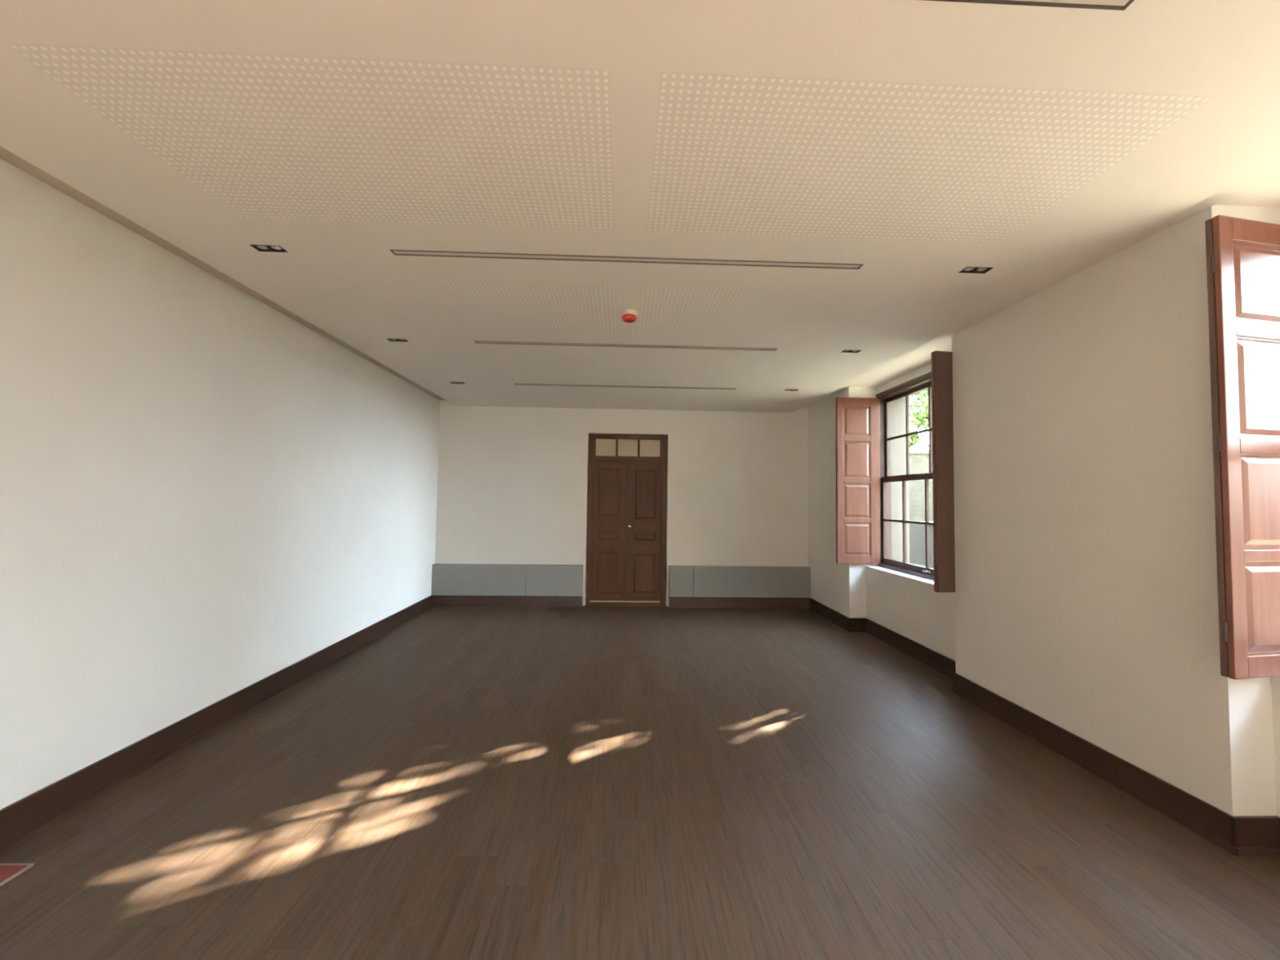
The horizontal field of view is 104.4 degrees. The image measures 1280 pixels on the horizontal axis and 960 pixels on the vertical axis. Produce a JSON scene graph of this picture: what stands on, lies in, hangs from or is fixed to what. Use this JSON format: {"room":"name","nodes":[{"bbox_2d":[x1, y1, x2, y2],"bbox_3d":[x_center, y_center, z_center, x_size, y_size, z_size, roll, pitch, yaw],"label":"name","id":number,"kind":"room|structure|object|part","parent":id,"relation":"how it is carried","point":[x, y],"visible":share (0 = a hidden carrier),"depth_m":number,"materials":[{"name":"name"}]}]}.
{"room":"empty room","nodes":[
{"label":"empty room","id":0,"kind":"room"},
{"bbox_2d":[0,158,439,809],"bbox_3d":[-2.960,-0.012,1.286,0.250,3.450,12.880,1,-2,-2],"label":"wall","id":1,"kind":"structure","parent":0,"point":[205,492],"depth_m":3.00,"materials":[{"name":"paint"}]},
{"bbox_2d":[0,595,432,848],"bbox_3d":[-2.843,1.530,1.227,0.026,0.167,12.380,1,-2,-2],"label":"baseboard","id":2,"kind":"structure","parent":1,"relation":"attached to","point":[28,814],"depth_m":3.00,"materials":[{"name":"brown wood"}]},
{"bbox_2d":[435,400,808,606],"bbox_3d":[-0.234,0.291,7.696,5.660,3.450,0.250,1,-2,-2],"label":"wall","id":3,"kind":"structure","parent":0,"point":[513,482],"depth_m":7.58,"materials":[{"name":"paint"}]},
{"bbox_2d":[431,563,527,595],"bbox_3d":[-2.383,1.482,7.385,1.376,0.450,0.117,1,-2,-2],"label":"wall panel","id":4,"kind":"object","parent":3,"relation":"attached to","point":[447,579],"visible":0.89,"depth_m":7.33,"materials":[{"name":"grey paint"}]},
{"bbox_2d":[525,564,583,595],"bbox_3d":[-1.274,1.499,7.424,0.833,0.450,0.117,1,-2,-2],"label":"wall panel","id":5,"kind":"object","parent":3,"relation":"attached to","point":[542,580],"visible":1,"depth_m":7.37,"materials":[{"name":"grey paint"}]},
{"bbox_2d":[431,595,809,608],"bbox_3d":[-0.249,1.824,7.449,5.660,0.167,0.118,1,-2,-2],"label":"baseboard","id":6,"kind":"structure","parent":3,"relation":"attached to","point":[468,601],"depth_m":7.37,"materials":[{"name":"brown wood"}]},
{"bbox_2d":[586,433,666,606],"bbox_3d":[-0.197,0.606,7.582,1.194,2.612,0.155,1,-2,-2],"label":"door","id":7,"kind":"structure","parent":3,"relation":"in","point":[626,546],"depth_m":7.57,"materials":[{"name":"brown wood"}]},
{"bbox_3d":[-0.526,-0.497,7.630,0.307,0.262,0.008,1,-2,-2],"label":"transom pane","id":8,"kind":"part","parent":7,"relation":"part of","materials":[{"name":"beige glass"}]},
{"bbox_3d":[-0.492,1.421,7.547,0.427,0.733,0.028,1,-2,-2],"label":"panel","id":9,"kind":"part","parent":7,"relation":"part of","materials":[{"name":"brown wood"}]},
{"bbox_3d":[-0.484,0.841,7.571,0.427,0.236,0.028,1,-2,-2],"label":"panel","id":10,"kind":"part","parent":7,"relation":"part of","materials":[{"name":"brown wood"}]},
{"bbox_3d":[-0.475,0.189,7.598,0.427,0.830,0.028,1,-2,-2],"label":"panel","id":11,"kind":"part","parent":7,"relation":"part of","materials":[{"name":"brown wood"}]},
{"bbox_3d":[-0.188,-0.492,7.642,0.302,0.262,0.008,1,-2,-2],"label":"transom pane","id":12,"kind":"part","parent":7,"relation":"part of","materials":[{"name":"beige glass"}]},
{"bbox_3d":[0.065,1.423,7.567,0.427,0.695,0.028,1,-2,-2],"label":"panel","id":13,"kind":"part","parent":7,"relation":"part of","materials":[{"name":"brown wood"}]},
{"bbox_3d":[0.072,0.869,7.590,0.427,0.215,0.028,1,-2,-2],"label":"panel","id":14,"kind":"part","parent":7,"relation":"part of","materials":[{"name":"brown wood"}]},
{"bbox_3d":[0.081,0.225,7.617,0.427,0.865,0.028,1,-2,-2],"label":"panel","id":15,"kind":"part","parent":7,"relation":"part of","materials":[{"name":"brown wood"}]},
{"bbox_3d":[0.153,-0.487,7.654,0.312,0.262,0.008,1,-2,-2],"label":"transom pane","id":16,"kind":"part","parent":7,"relation":"part of","materials":[{"name":"beige glass"}]},
{"bbox_2d":[668,565,693,596],"bbox_3d":[0.620,1.528,7.491,0.358,0.450,0.117,1,-2,-2],"label":"wall panel","id":17,"kind":"object","parent":3,"relation":"attached to","point":[680,577],"visible":1,"depth_m":7.43,"materials":[{"name":"grey paint"}]},
{"bbox_2d":[693,565,810,597],"bbox_3d":[1.693,1.544,7.529,1.779,0.450,0.117,1,-2,-2],"label":"wall panel","id":18,"kind":"object","parent":3,"relation":"attached to","point":[725,581],"visible":0.89,"depth_m":7.47,"materials":[{"name":"grey paint"}]},
{"bbox_2d":[0,0,1279,412],"bbox_3d":[0.010,-1.382,1.449,5.160,0.083,12.380,1,-2,-2],"label":"ceiling","id":19,"kind":"structure","parent":0,"point":[917,144],"depth_m":2.01,"materials":[{"name":"paint"}]},
{"bbox_2d":[249,244,288,252],"bbox_3d":[-2.102,-1.335,2.812,0.162,0.047,0.075,1,-2,-2],"label":"recessed light","id":20,"kind":"object","parent":19,"relation":"in","point":[269,248],"visible":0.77,"depth_m":2.83,"materials":[{"name":"black metal"}]},
{"bbox_3d":[-1.058,-1.330,2.059,1.890,0.001,0.960,1,-2,-2],"label":"perforated panel","id":21,"kind":"part","parent":19,"relation":"part of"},
{"bbox_2d":[386,338,408,342],"bbox_3d":[-2.160,-1.269,4.421,0.162,0.047,0.075,1,-2,-2],"label":"recessed light","id":22,"kind":"object","parent":19,"relation":"in","point":[389,340],"visible":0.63,"depth_m":4.44,"materials":[{"name":"black metal"}]},
{"bbox_2d":[450,382,464,383],"bbox_3d":[-2.217,-1.203,6.029,0.162,0.047,0.075,1,-2,-2],"label":"recessed light","id":23,"kind":"object","parent":19,"relation":"in","point":[451,382],"visible":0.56,"depth_m":6.05,"materials":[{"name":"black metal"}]},
{"bbox_3d":[-1.116,-1.264,3.668,1.890,0.001,0.960,1,-2,-2],"label":"perforated panel","id":24,"kind":"part","parent":19,"relation":"part of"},
{"bbox_3d":[-1.174,-1.198,5.277,1.890,0.001,0.960,1,-2,-2],"label":"perforated panel","id":25,"kind":"part","parent":19,"relation":"part of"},
{"bbox_3d":[-1.232,-1.132,6.885,1.890,0.001,0.960,1,-2,-2],"label":"perforated panel","id":26,"kind":"part","parent":19,"relation":"part of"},
{"bbox_2d":[514,383,736,389],"bbox_3d":[-0.170,-1.174,6.102,2.726,0.053,0.058,1,-2,-2],"label":"air vent","id":27,"kind":"object","parent":19,"relation":"attached to","point":[514,384],"visible":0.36,"depth_m":6.10,"materials":[{"name":"grey metal"}]},
{"bbox_2d":[475,341,777,351],"bbox_3d":[-0.112,-1.240,4.493,2.726,0.053,0.058,1,-2,-2],"label":"air vent","id":28,"kind":"object","parent":19,"relation":"attached to","point":[477,342],"visible":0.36,"depth_m":4.49,"materials":[{"name":"grey metal"}]},
{"bbox_2d":[390,249,863,269],"bbox_3d":[-0.054,-1.306,2.885,2.726,0.053,0.058,1,-2,-2],"label":"air vent","id":29,"kind":"object","parent":19,"relation":"attached to","point":[396,252],"visible":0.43,"depth_m":2.88,"materials":[{"name":"grey metal"}]},
{"bbox_2d":[620,309,638,322],"bbox_3d":[-0.079,-1.214,3.682,0.128,0.070,0.128,1,-2,-2],"label":"fire alarm sounder","id":30,"kind":"object","parent":19,"relation":"attached to","point":[627,315],"visible":1,"depth_m":3.64,"materials":[{"name":"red plastic"}]},
{"bbox_3d":[0.822,-1.101,6.958,1.890,0.001,0.960,1,-2,-2],"label":"perforated panel","id":31,"kind":"part","parent":19,"relation":"part of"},
{"bbox_3d":[0.879,-1.167,5.349,1.890,0.001,0.960,1,-2,-2],"label":"perforated panel","id":32,"kind":"part","parent":19,"relation":"part of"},
{"bbox_3d":[0.937,-1.233,3.741,1.890,0.001,0.960,1,-2,-2],"label":"perforated panel","id":33,"kind":"part","parent":19,"relation":"part of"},
{"bbox_2d":[784,389,799,391],"bbox_3d":[1.887,-1.141,6.175,0.162,0.047,0.075,1,-2,-2],"label":"recessed light","id":34,"kind":"object","parent":19,"relation":"in","point":[785,389],"visible":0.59,"depth_m":6.19,"materials":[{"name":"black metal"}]},
{"bbox_2d":[840,349,861,352],"bbox_3d":[1.944,-1.207,4.566,0.162,0.047,0.075,1,-2,-2],"label":"recessed light","id":35,"kind":"object","parent":19,"relation":"in","point":[844,350],"visible":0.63,"depth_m":4.59,"materials":[{"name":"black metal"}]},
{"bbox_3d":[0.995,-1.299,2.132,1.890,0.001,0.960,1,-2,-2],"label":"perforated panel","id":36,"kind":"part","parent":19,"relation":"part of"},
{"bbox_2d":[959,266,993,273],"bbox_3d":[2.002,-1.273,2.957,0.162,0.047,0.075,1,-2,-2],"label":"recessed light","id":37,"kind":"object","parent":19,"relation":"in","point":[967,269],"visible":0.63,"depth_m":2.97,"materials":[{"name":"black metal"}]},
{"bbox_2d":[924,0,1134,10],"bbox_3d":[0.002,-1.370,1.320,2.726,0.053,0.058,1,-2,-2],"label":"ceiling light","id":38,"kind":"object","parent":19,"relation":"attached to","point":[1121,5],"visible":1,"depth_m":1.38,"materials":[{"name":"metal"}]},
{"bbox_2d":[1011,0,1129,5],"bbox_3d":[0.002,-1.372,1.320,2.710,0.049,0.042,1,-2,-2],"label":"diffuser","id":39,"kind":"object","parent":38,"relation":"attached to","point":[1024,2],"depth_m":1.38,"materials":[{"name":"grey"}]},
{"bbox_2d":[0,604,1279,959],"bbox_3d":[0.242,1.722,1.380,6.608,0.120,12.880,1,-2,-2],"label":"floor","id":40,"kind":"structure","parent":0,"point":[591,782],"depth_m":2.42,"materials":[{"name":"wood"}]},
{"bbox_2d":[0,862,34,886],"bbox_3d":[-2.712,1.626,1.589,0.260,0.010,1.074,1,-2,-2],"label":"floor mat","id":41,"kind":"object","parent":40,"relation":"on","point":[8,872],"visible":1,"depth_m":2.09,"materials":[{"name":"red fabric"}]},
{"bbox_2d":[0,146,1279,407],"bbox_3d":[0.177,-1.530,1.461,6.188,0.217,12.580,1,-2,-2],"label":"crown molding","id":42,"kind":"structure","parent":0,"point":[1262,188],"depth_m":2.95,"materials":[{"name":"paint"}]},
{"bbox_2d":[890,388,928,563],"bbox_3d":[3.492,-0.589,1.542,0.270,5.800,12.880,1,-2,-2],"label":"wall","id":43,"kind":"structure","parent":0,"point":[898,407],"depth_m":6.30,"materials":[{"name":"paint"}]},
{"bbox_2d":[808,204,1279,817],"bbox_3d":[3.194,0.081,1.504,0.748,3.450,12.880,1,-2,-2],"label":"wall","id":44,"kind":"structure","parent":0,"point":[1085,597],"depth_m":3.00,"materials":[{"name":"paint"}]},
{"bbox_2d":[866,371,933,586],"bbox_3d":[3.055,-0.035,5.315,0.320,2.203,1.980,1,-2,-2],"label":"window","id":45,"kind":"structure","parent":44,"relation":"in","point":[925,575],"depth_m":5.82,"materials":[{"name":"brown wood"}]},
{"bbox_2d":[835,397,879,564],"bbox_3d":[2.745,0.002,6.262,0.552,2.090,0.052,1,-2,-3],"label":"window shutter","id":46,"kind":"object","parent":45,"relation":"attached to","point":[857,419],"visible":1,"depth_m":6.24,"materials":[{"name":"brown wood"}]},
{"bbox_3d":[2.740,-0.747,6.277,0.360,0.388,0.018,1,-2,-3],"label":"shutter panel","id":47,"kind":"part","parent":46,"relation":"part of","materials":[{"name":"brown wood"}]},
{"bbox_3d":[2.734,-0.256,6.257,0.360,0.477,0.018,1,-2,-3],"label":"shutter panel","id":48,"kind":"part","parent":46,"relation":"part of","materials":[{"name":"brown wood"}]},
{"bbox_3d":[2.727,0.261,6.235,0.360,0.445,0.018,1,-2,-3],"label":"shutter panel","id":49,"kind":"part","parent":46,"relation":"part of","materials":[{"name":"brown wood"}]},
{"bbox_3d":[2.720,0.741,6.215,0.360,0.423,0.018,1,-2,-3],"label":"shutter panel","id":50,"kind":"part","parent":46,"relation":"part of","materials":[{"name":"brown wood"}]},
{"bbox_3d":[2.971,1.055,5.267,0.182,0.020,1.978,1,-2,-2],"label":"sill","id":51,"kind":"part","parent":45,"relation":"part of","materials":[{"name":"paint"}]},
{"bbox_3d":[3.098,0.467,5.351,0.040,1.075,1.808,1,-2,-2],"label":"sash","id":52,"kind":"part","parent":45,"relation":"part of","materials":[{"name":"brown wood"}]},
{"bbox_3d":[3.160,-0.532,5.394,0.036,1.053,1.808,1,-2,-2],"label":"sash","id":53,"kind":"part","parent":45,"relation":"part of","materials":[{"name":"brown wood"}]},
{"bbox_2d":[931,351,955,592],"bbox_3d":[2.820,-0.076,4.347,0.552,2.090,0.052,1,-2,-10],"label":"window shutter","id":54,"kind":"object","parent":44,"relation":"attached to","point":[943,475],"visible":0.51,"depth_m":4.29,"materials":[{"name":"brown wood"}]},
{"bbox_2d":[808,597,1279,856],"bbox_3d":[2.893,1.617,1.430,0.240,0.167,12.380,1,-2,-2],"label":"baseboard","id":55,"kind":"structure","parent":44,"relation":"attached to","point":[1253,835],"depth_m":2.89,"materials":[{"name":"brown wood"}]},
{"bbox_2d":[1204,214,1279,679],"bbox_3d":[2.887,-0.161,2.296,0.552,2.090,0.052,1,-2,-11],"label":"window shutter","id":56,"kind":"object","parent":44,"relation":"attached to","point":[1243,255],"visible":1,"depth_m":2.25,"materials":[{"name":"brown wood"}]},
{"bbox_3d":[2.885,-0.910,2.310,0.360,0.388,0.018,1,-2,-11],"label":"shutter panel","id":57,"kind":"part","parent":56,"relation":"part of","materials":[{"name":"brown wood"}]},
{"bbox_3d":[2.878,-0.419,2.289,0.360,0.477,0.018,1,-2,-11],"label":"shutter panel","id":58,"kind":"part","parent":56,"relation":"part of","materials":[{"name":"brown wood"}]},
{"bbox_3d":[2.871,0.099,2.268,0.360,0.445,0.018,1,-2,-11],"label":"shutter panel","id":59,"kind":"part","parent":56,"relation":"part of","materials":[{"name":"brown wood"}]},
{"bbox_3d":[2.865,0.578,2.248,0.360,0.423,0.018,1,-2,-11],"label":"shutter panel","id":60,"kind":"part","parent":56,"relation":"part of","materials":[{"name":"brown wood"}]},
{"bbox_2d":[1271,675,1279,681],"bbox_3d":[3.195,-0.195,1.412,0.320,2.203,1.980,1,-2,-2],"label":"window","id":61,"kind":"structure","parent":44,"relation":"in","point":[1276,678],"depth_m":2.33,"materials":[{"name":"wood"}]},
{"label":"outside","id":62,"kind":"structure","parent":0,"visible":0},
{"bbox_3d":[31.397,3.135,11.015,56.380,0.300,100.000,1,-2,-2],"label":"ground","id":63,"kind":"structure","parent":62,"visible":0},
{"bbox_2d":[909,389,928,448],"bbox_3d":[8.854,-0.618,15.243,3.862,6.964,2.115,2,-3,-28],"label":"tree","id":64,"kind":"object","parent":63,"relation":"on","point":[918,420],"visible":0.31,"depth_m":14.13,"materials":[{"name":"green plant"}]},
{"bbox_2d":[908,448,933,521],"bbox_3d":[18.128,1.067,24.619,22.200,4.600,4.250,1,-2,-2],"label":"stone house","id":65,"kind":"structure","parent":63,"relation":"on","point":[918,458],"depth_m":22.47,"materials":[{"name":"beige stone"}]},
{"bbox_3d":[18.158,-1.131,24.710,22.200,0.200,4.250,1,-2,-2],"label":"cornice","id":66,"kind":"part","parent":65,"relation":"part of","materials":[{"name":"stone"}]},
{"bbox_2d":[909,523,933,568],"bbox_3d":[8.950,2.065,14.884,2.800,1.550,0.250,1,-2,-2],"label":"parapet","id":67,"kind":"object","parent":63,"relation":"on","point":[917,531],"visible":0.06,"depth_m":14.74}
]}

